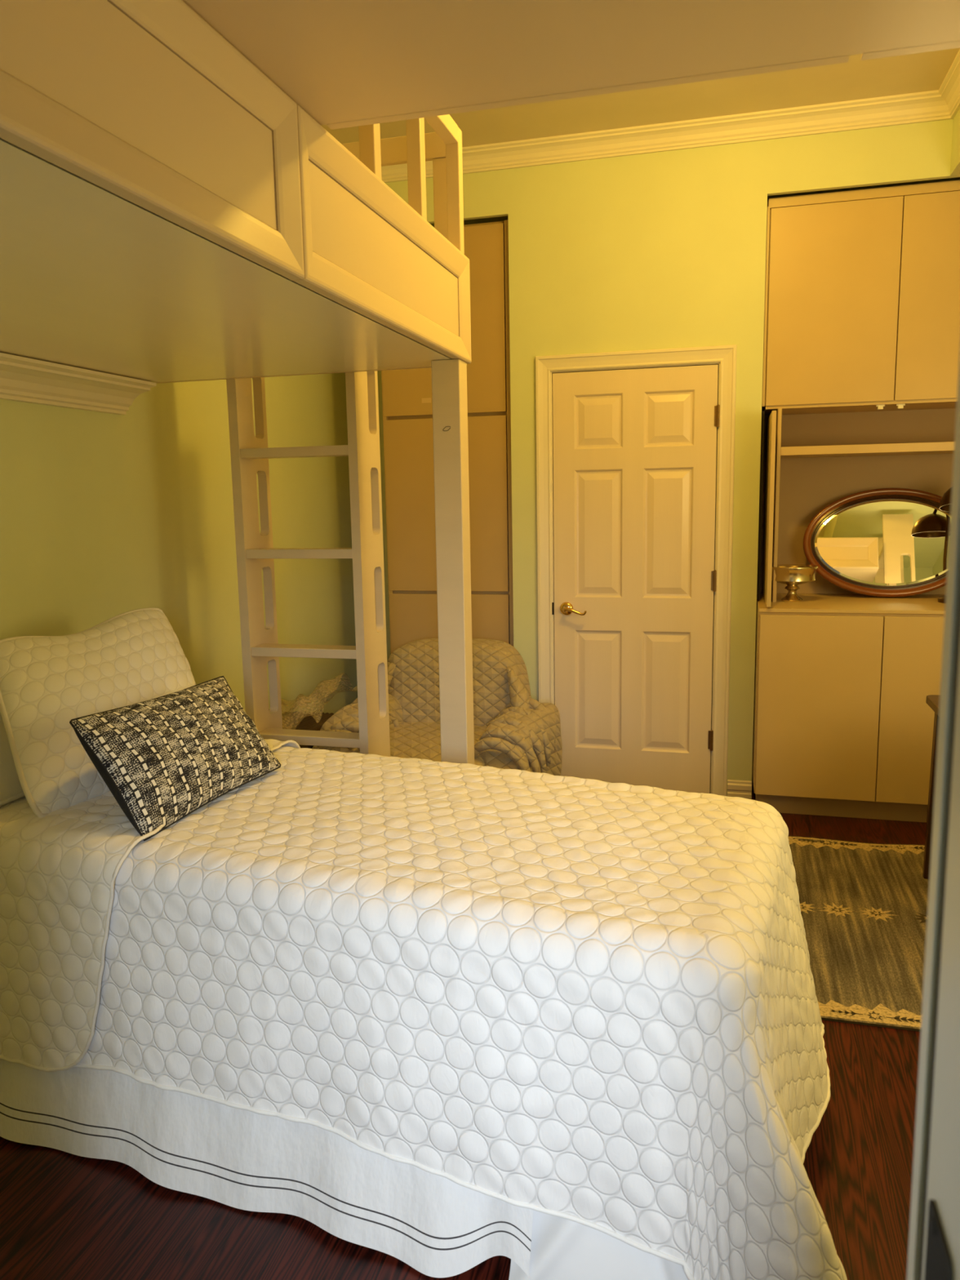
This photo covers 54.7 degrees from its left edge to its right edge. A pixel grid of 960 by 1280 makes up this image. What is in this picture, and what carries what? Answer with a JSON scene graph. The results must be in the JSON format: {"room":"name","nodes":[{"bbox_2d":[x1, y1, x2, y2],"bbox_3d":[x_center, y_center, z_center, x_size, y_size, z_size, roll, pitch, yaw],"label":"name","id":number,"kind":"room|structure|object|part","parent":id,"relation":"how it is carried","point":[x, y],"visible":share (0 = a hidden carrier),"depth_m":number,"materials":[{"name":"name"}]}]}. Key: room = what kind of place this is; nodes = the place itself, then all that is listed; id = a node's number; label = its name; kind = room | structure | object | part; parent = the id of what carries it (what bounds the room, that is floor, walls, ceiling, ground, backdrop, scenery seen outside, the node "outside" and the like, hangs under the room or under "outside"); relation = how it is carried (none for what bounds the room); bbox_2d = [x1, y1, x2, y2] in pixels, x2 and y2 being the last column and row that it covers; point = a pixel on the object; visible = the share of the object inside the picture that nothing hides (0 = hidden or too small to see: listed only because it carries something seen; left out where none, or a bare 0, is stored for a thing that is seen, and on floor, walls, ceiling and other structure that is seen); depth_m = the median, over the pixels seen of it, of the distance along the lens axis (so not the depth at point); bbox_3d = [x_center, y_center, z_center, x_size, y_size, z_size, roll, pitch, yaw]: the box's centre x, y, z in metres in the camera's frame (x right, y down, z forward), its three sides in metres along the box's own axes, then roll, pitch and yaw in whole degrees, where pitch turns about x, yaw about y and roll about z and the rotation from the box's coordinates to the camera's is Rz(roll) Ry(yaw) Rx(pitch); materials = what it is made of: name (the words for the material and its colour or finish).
{"room":"bedroom","nodes":[
{"label":"bedroom","id":0,"kind":"room"},
{"bbox_2d":[0,373,357,713],"bbox_3d":[-1.411,-0.561,3.316,0.120,3.055,5.000,1,9,15],"label":"wall","id":1,"kind":"structure","parent":0,"point":[104,517],"depth_m":3.77,"materials":[{"name":"paint"}]},
{"bbox_2d":[0,352,156,414],"bbox_3d":[-1.556,-0.695,2.216,0.159,0.106,2.425,1,9,15],"label":"crown molding","id":2,"kind":"structure","parent":1,"relation":"attached to","point":[24,380],"depth_m":3.00,"materials":[{"name":"beige paint"}]},
{"bbox_2d":[0,770,926,1279],"bbox_3d":[0.238,1.251,1.688,4.700,0.100,8.000,1,9,15],"label":"floor","id":3,"kind":"structure","parent":0,"point":[64,1215],"depth_m":1.91,"materials":[{"name":"red wood"}]},
{"bbox_2d":[0,0,474,764],"bbox_3d":[-0.969,-0.165,2.164,1.338,2.602,2.468,1,9,15],"label":"bunk","id":4,"kind":"object","parent":3,"relation":"on","point":[169,213],"visible":0.92,"depth_m":1.84,"materials":[{"name":"beige paint"}]},
{"bbox_3d":[-0.528,-0.794,1.272,0.012,0.176,1.024,1,9,15],"label":"panel","id":5,"kind":"part","parent":4,"relation":"part of","materials":[{"name":"beige paint"}]},
{"bbox_3d":[-0.519,-0.794,1.269,0.035,0.328,1.175,1,9,15],"label":"panel frame","id":6,"kind":"part","parent":4,"relation":"part of","materials":[{"name":"beige paint"}]},
{"bbox_3d":[-0.999,-0.749,2.064,1.307,0.018,2.435,1,9,15],"label":"underside panel","id":7,"kind":"part","parent":4,"relation":"part of","materials":[{"name":"beige paint"}]},
{"bbox_3d":[-0.207,-0.976,2.426,0.035,0.328,1.244,1,9,15],"label":"panel frame","id":8,"kind":"part","parent":4,"relation":"part of","materials":[{"name":"beige paint"}]},
{"bbox_3d":[-0.216,-0.976,2.428,0.012,0.176,1.093,1,9,15],"label":"panel","id":9,"kind":"part","parent":4,"relation":"part of","materials":[{"name":"beige paint"}]},
{"bbox_3d":[-0.709,-1.592,3.116,1.287,0.077,0.024,1,9,15],"label":"guard rail","id":10,"kind":"part","parent":4,"relation":"part of","materials":[{"name":"beige paint"}]},
{"bbox_3d":[-0.116,-1.385,2.988,0.065,0.314,0.017,1,9,15],"label":"corner post","id":11,"kind":"part","parent":4,"relation":"part of","materials":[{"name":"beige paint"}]},
{"bbox_3d":[-0.216,-1.480,2.378,0.043,0.050,1.002,1,9,15],"label":"guard rail","id":12,"kind":"part","parent":4,"relation":"part of","materials":[{"name":"beige paint"}]},
{"bbox_3d":[-0.082,0.036,3.122,0.094,1.884,0.090,1,9,15],"label":"post","id":13,"kind":"part","parent":4,"relation":"part of","materials":[{"name":"beige paint"}]},
{"bbox_3d":[-0.079,-1.400,2.901,0.043,0.368,0.043,1,9,15],"label":"corner post","id":14,"kind":"part","parent":4,"relation":"part of","materials":[{"name":"beige paint"}]},
{"bbox_2d":[226,370,390,756],"bbox_3d":[-0.631,-0.170,3.496,0.495,2.200,0.222,1,9,15],"label":"ladder","id":15,"kind":"object","parent":3,"relation":"on","point":[250,454],"visible":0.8,"depth_m":3.43,"materials":[{"name":"beige paint"}]},
{"bbox_3d":[-0.853,-0.175,3.555,0.036,2.200,0.222,1,9,15],"label":"rail","id":16,"kind":"part","parent":15,"relation":"part of","materials":[{"name":"beige paint"}]},
{"bbox_3d":[-0.408,-0.165,3.437,0.034,2.200,0.222,1,9,15],"label":"rail","id":17,"kind":"part","parent":15,"relation":"part of","materials":[{"name":"beige paint"}]},
{"bbox_2d":[281,711,334,748],"bbox_3d":[-0.870,0.595,4.409,0.352,0.413,0.476,1,9,15],"label":"basket","id":18,"kind":"object","parent":3,"relation":"on","point":[308,722],"visible":0.2,"depth_m":4.42,"materials":[{"name":"wicker"}]},
{"bbox_2d":[280,672,357,728],"bbox_3d":[-0.856,0.288,4.378,0.410,0.251,0.610,1,9,15],"label":"bubble wrap","id":19,"kind":"object","parent":18,"relation":"on","point":[337,679],"visible":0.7,"depth_m":4.28,"materials":[{"name":"plastic"}]},
{"bbox_2d":[0,1059,688,1279],"bbox_3d":[-0.414,0.783,2.337,2.150,0.655,0.989,2,9,21],"label":"bed skirt","id":20,"kind":"object","parent":3,"relation":"on","point":[438,1226],"visible":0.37,"depth_m":1.88,"materials":[{"name":"fabric"}]},
{"bbox_2d":[0,746,847,1279],"bbox_3d":[-0.304,0.739,2.321,2.362,0.702,1.114,2,9,21],"label":"quilt","id":21,"kind":"object","parent":20,"relation":"on","point":[590,1002],"visible":0.81,"depth_m":1.78,"materials":[{"name":"white fabric"}]},
{"bbox_2d":[0,738,300,1071],"bbox_3d":[-1.032,0.611,2.623,0.890,0.541,1.123,1,9,15],"label":"coverlet","id":22,"kind":"object","parent":21,"relation":"on","point":[59,869],"visible":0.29,"depth_m":2.06,"materials":[{"name":"white fabric"}]},
{"bbox_2d":[0,711,24,805],"bbox_3d":[-1.271,0.240,2.345,0.300,0.298,0.695,2,9,19],"label":"bed pillow","id":23,"kind":"object","parent":22,"relation":"on","point":[11,788],"visible":0.11,"depth_m":2.28,"materials":[{"name":"white fabric"}]},
{"bbox_2d":[0,608,195,817],"bbox_3d":[-1.026,0.159,2.591,0.339,0.407,0.902,1,9,15],"label":"quilted sham","id":24,"kind":"object","parent":22,"relation":"on","point":[131,657],"visible":0.71,"depth_m":2.38,"materials":[{"name":"white fabric"}]},
{"bbox_2d":[69,675,280,840],"bbox_3d":[-0.744,0.273,2.332,0.239,0.262,0.591,2,9,20],"label":"throw pillow","id":25,"kind":"object","parent":22,"relation":"on","point":[162,759],"visible":1,"depth_m":2.20,"materials":[{"name":"black fabric"}]},
{"bbox_3d":[0.249,0.997,1.651,0.400,0.390,0.104,2,9,21],"label":"skirt panel","id":26,"kind":"part","parent":20,"relation":"part of","materials":[{"name":"fabric"}]},
{"bbox_2d":[311,638,562,775],"bbox_3d":[-0.178,0.458,4.189,1.048,0.824,0.938,1,9,15],"label":"armchair","id":27,"kind":"object","parent":3,"relation":"on","point":[513,730],"visible":0.41,"depth_m":4.22,"materials":[{"name":"beige fabric"}]},
{"bbox_3d":[-0.541,0.570,4.287,0.271,0.587,0.816,2,9,20],"label":"armrest","id":28,"kind":"part","parent":27,"relation":"part of","materials":[{"name":"beige fabric"}]},
{"bbox_3d":[-0.187,0.617,4.155,0.670,0.412,0.817,1,9,15],"label":"seat","id":29,"kind":"part","parent":27,"relation":"part of","materials":[{"name":"beige fabric"}]},
{"bbox_3d":[-0.129,0.355,4.458,0.793,0.702,0.364,1,9,15],"label":"backrest","id":30,"kind":"part","parent":27,"relation":"part of","materials":[{"name":"beige fabric"}]},
{"bbox_3d":[0.185,0.593,4.099,0.267,0.571,0.822,2,9,20],"label":"armrest","id":31,"kind":"part","parent":27,"relation":"part of","materials":[{"name":"beige fabric"}]},
{"bbox_2d":[381,219,513,653],"bbox_3d":[-0.081,-0.688,4.977,0.678,2.760,0.624,1,9,15],"label":"wardrobe","id":32,"kind":"object","parent":3,"relation":"on","point":[406,393],"visible":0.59,"depth_m":4.67,"materials":[{"name":"beige laminate"}]},
{"bbox_3d":[-0.187,-1.560,4.567,0.637,0.874,0.019,1,9,15],"label":"door panel","id":33,"kind":"part","parent":32,"relation":"part of","materials":[{"name":"beige laminate"}]},
{"bbox_3d":[-0.171,-0.681,4.700,0.637,0.868,0.019,1,9,15],"label":"door panel","id":34,"kind":"part","parent":32,"relation":"part of","materials":[{"name":"beige laminate"}]},
{"bbox_3d":[-0.154,0.194,4.833,0.637,0.871,0.019,1,9,15],"label":"door panel","id":35,"kind":"part","parent":32,"relation":"part of","materials":[{"name":"beige laminate"}]},
{"bbox_2d":[751,593,946,822],"bbox_3d":[2.094,0.295,4.279,1.588,0.946,0.690,1,9,15],"label":"base cabinet","id":36,"kind":"object","parent":3,"relation":"on","point":[843,722],"visible":0.85,"depth_m":4.06,"materials":[{"name":"beige laminate"}]},
{"bbox_3d":[1.489,0.299,4.093,0.505,0.820,0.021,1,9,15],"label":"door","id":37,"kind":"part","parent":36,"relation":"part of","materials":[{"name":"beige laminate"}]},
{"bbox_2d":[756,593,946,614],"bbox_3d":[2.087,-0.165,4.212,1.588,0.015,0.683,1,9,15],"label":"countertop","id":38,"kind":"structure","parent":36,"relation":"on","point":[811,602],"depth_m":4.17,"materials":[{"name":"beige laminate"}]},
{"bbox_2d":[771,564,817,601],"bbox_3d":[1.465,-0.265,4.350,0.222,0.164,0.222,1,9,15],"label":"pedestal bowl","id":39,"kind":"object","parent":38,"relation":"on","point":[792,575],"visible":0.96,"depth_m":4.28,"materials":[{"name":"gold metal"}]},
{"bbox_2d":[802,488,950,597],"bbox_3d":[1.952,-0.464,4.415,0.784,0.514,0.142,1,9,15],"label":"oval mirror","id":40,"kind":"object","parent":38,"relation":"on","point":[880,542],"visible":0.91,"depth_m":4.42,"materials":[{"name":"brown wood"}]},
{"bbox_2d":[937,487,951,603],"bbox_3d":[2.130,-0.440,4.107,0.202,0.557,0.270,1,9,15],"label":"desk lamp","id":41,"kind":"object","parent":38,"relation":"on","point":[945,502],"visible":0.43,"depth_m":4.06,"materials":[{"name":"brown metal"}]},
{"bbox_3d":[2.114,-0.620,4.043,0.196,0.128,0.194,1,9,15],"label":"lamp shade","id":42,"kind":"part","parent":41,"relation":"part of","materials":[{"name":"brown metal"}]},
{"bbox_3d":[1.979,0.310,3.962,0.502,0.820,0.021,1,9,15],"label":"door","id":43,"kind":"part","parent":36,"relation":"part of","materials":[{"name":"beige laminate"}]},
{"bbox_2d":[787,835,929,1031],"bbox_3d":[1.605,0.948,3.121,1.510,0.020,1.422,1,9,15],"label":"rug","id":44,"kind":"object","parent":3,"relation":"on","point":[864,906],"visible":0.59,"depth_m":3.10,"materials":[{"name":"grey fabric"}]},
{"bbox_2d":[922,694,940,879],"bbox_3d":[1.895,0.619,2.959,0.740,0.692,0.910,1,9,15],"label":"table","id":45,"kind":"object","parent":44,"relation":"on","point":[932,700],"visible":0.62,"depth_m":3.42,"materials":[{"name":"brown wood"}]},
{"bbox_2d":[182,0,959,129],"bbox_3d":[0.442,-1.075,1.043,1.992,0.260,1.326,1,9,15],"label":"ceiling","id":46,"kind":"structure","parent":0,"point":[345,63],"depth_m":1.59,"materials":[{"name":"beige paint"}]},
{"bbox_3d":[0.172,-1.181,1.775,1.008,0.260,0.035,1,9,15],"label":"panel frame","id":47,"kind":"part","parent":46,"relation":"part of","materials":[{"name":"beige paint"}]},
{"bbox_3d":[1.125,-1.161,1.521,0.921,0.260,0.035,1,9,15],"label":"panel frame","id":48,"kind":"part","parent":46,"relation":"part of","materials":[{"name":"beige paint"}]},
{"bbox_2d":[320,47,959,146],"bbox_3d":[0.554,-2.084,2.599,4.700,0.100,5.100,1,9,15],"label":"ceiling","id":49,"kind":"structure","parent":0,"point":[856,78],"depth_m":3.83,"materials":[{"name":"paint"}]},
{"bbox_2d":[377,177,959,661],"bbox_3d":[1.156,-0.863,4.995,3.960,3.055,0.060,1,9,15],"label":"wall","id":50,"kind":"structure","parent":0,"point":[500,218],"depth_m":5.36,"materials":[{"name":"paint"}]},
{"bbox_2d":[385,119,959,795],"bbox_3d":[0.976,-0.759,4.332,3.960,3.055,0.030,1,9,15],"label":"wall","id":51,"kind":"structure","parent":0,"point":[667,249],"depth_m":4.24,"materials":[{"name":"paint"}]},
{"bbox_2d":[535,344,737,795],"bbox_3d":[0.730,-0.295,4.451,0.922,2.110,0.109,1,9,15],"label":"door","id":52,"kind":"structure","parent":51,"relation":"in","point":[635,449],"depth_m":4.44,"materials":[{"name":"beige paint"}]},
{"bbox_3d":[0.454,-0.149,4.523,0.140,0.067,0.062,1,9,15],"label":"lever handle","id":53,"kind":"part","parent":52,"relation":"part of","materials":[{"name":"gold metal"}]},
{"bbox_2d":[727,779,751,798],"bbox_3d":[1.250,0.718,4.466,0.112,0.084,0.014,1,9,15],"label":"baseboard","id":54,"kind":"structure","parent":51,"relation":"attached to","point":[741,788],"depth_m":4.46,"materials":[{"name":"beige paint"}]},
{"bbox_2d":[756,408,956,607],"bbox_3d":[2.075,-0.608,4.141,1.592,0.882,0.712,1,9,15],"label":"shelf niche","id":55,"kind":"object","parent":51,"relation":"attached to","point":[809,462],"visible":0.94,"depth_m":4.49,"materials":[{"name":"beige laminate"}]},
{"bbox_3d":[1.342,-0.608,4.313,0.018,0.839,0.662,1,9,15],"label":"pocket door","id":56,"kind":"part","parent":55,"relation":"part of","materials":[{"name":"beige laminate"}]},
{"bbox_2d":[780,441,954,458],"bbox_3d":[2.141,-0.876,4.232,1.484,0.038,0.375,1,9,15],"label":"shelf","id":57,"kind":"object","parent":55,"relation":"attached to","point":[908,450],"depth_m":4.21,"materials":[{"name":"beige laminate"}]},
{"bbox_2d":[761,179,959,415],"bbox_3d":[2.117,-1.518,4.224,1.592,0.930,0.560,1,9,15],"label":"upper cabinet","id":58,"kind":"object","parent":51,"relation":"attached to","point":[862,304],"visible":0.99,"depth_m":4.07,"materials":[{"name":"beige laminate"}]},
{"bbox_3d":[1.560,-1.485,4.107,0.540,0.852,0.020,1,9,15],"label":"door","id":59,"kind":"part","parent":58,"relation":"part of","materials":[{"name":"beige laminate"}]},
{"bbox_3d":[2.086,-1.473,3.967,0.540,0.852,0.020,1,9,15],"label":"door","id":60,"kind":"part","parent":58,"relation":"part of","materials":[{"name":"beige laminate"}]},
{"bbox_2d":[950,107,959,175],"bbox_3d":[1.908,-1.790,1.870,0.935,0.312,3.880,1,9,15],"label":"wall","id":61,"kind":"structure","parent":0,"point":[955,153],"depth_m":3.78,"materials":[{"name":"paint"}]},
{"bbox_2d":[381,48,959,182],"bbox_3d":[0.172,-2.044,3.023,3.025,0.092,2.500,1,9,15],"label":"crown molding","id":62,"kind":"structure","parent":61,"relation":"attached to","point":[944,103],"depth_m":4.03,"materials":[{"name":"beige paint"}]},
{"bbox_3d":[-0.047,-0.165,0.542,3.960,3.055,0.150,1,9,15],"label":"wall","id":63,"kind":"structure","parent":0,"visible":0},
{"bbox_2d":[906,354,959,1279],"bbox_3d":[-0.140,0.298,0.642,0.984,2.113,0.194,1,9,15],"label":"door","id":64,"kind":"structure","parent":63,"relation":"in","point":[934,1240],"depth_m":0.56,"materials":[{"name":"wood"}]},
{"bbox_3d":[0.270,0.378,0.547,0.002,0.068,0.057,1,9,15],"label":"strike plate","id":65,"kind":"part","parent":64,"relation":"part of","materials":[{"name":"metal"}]}
]}

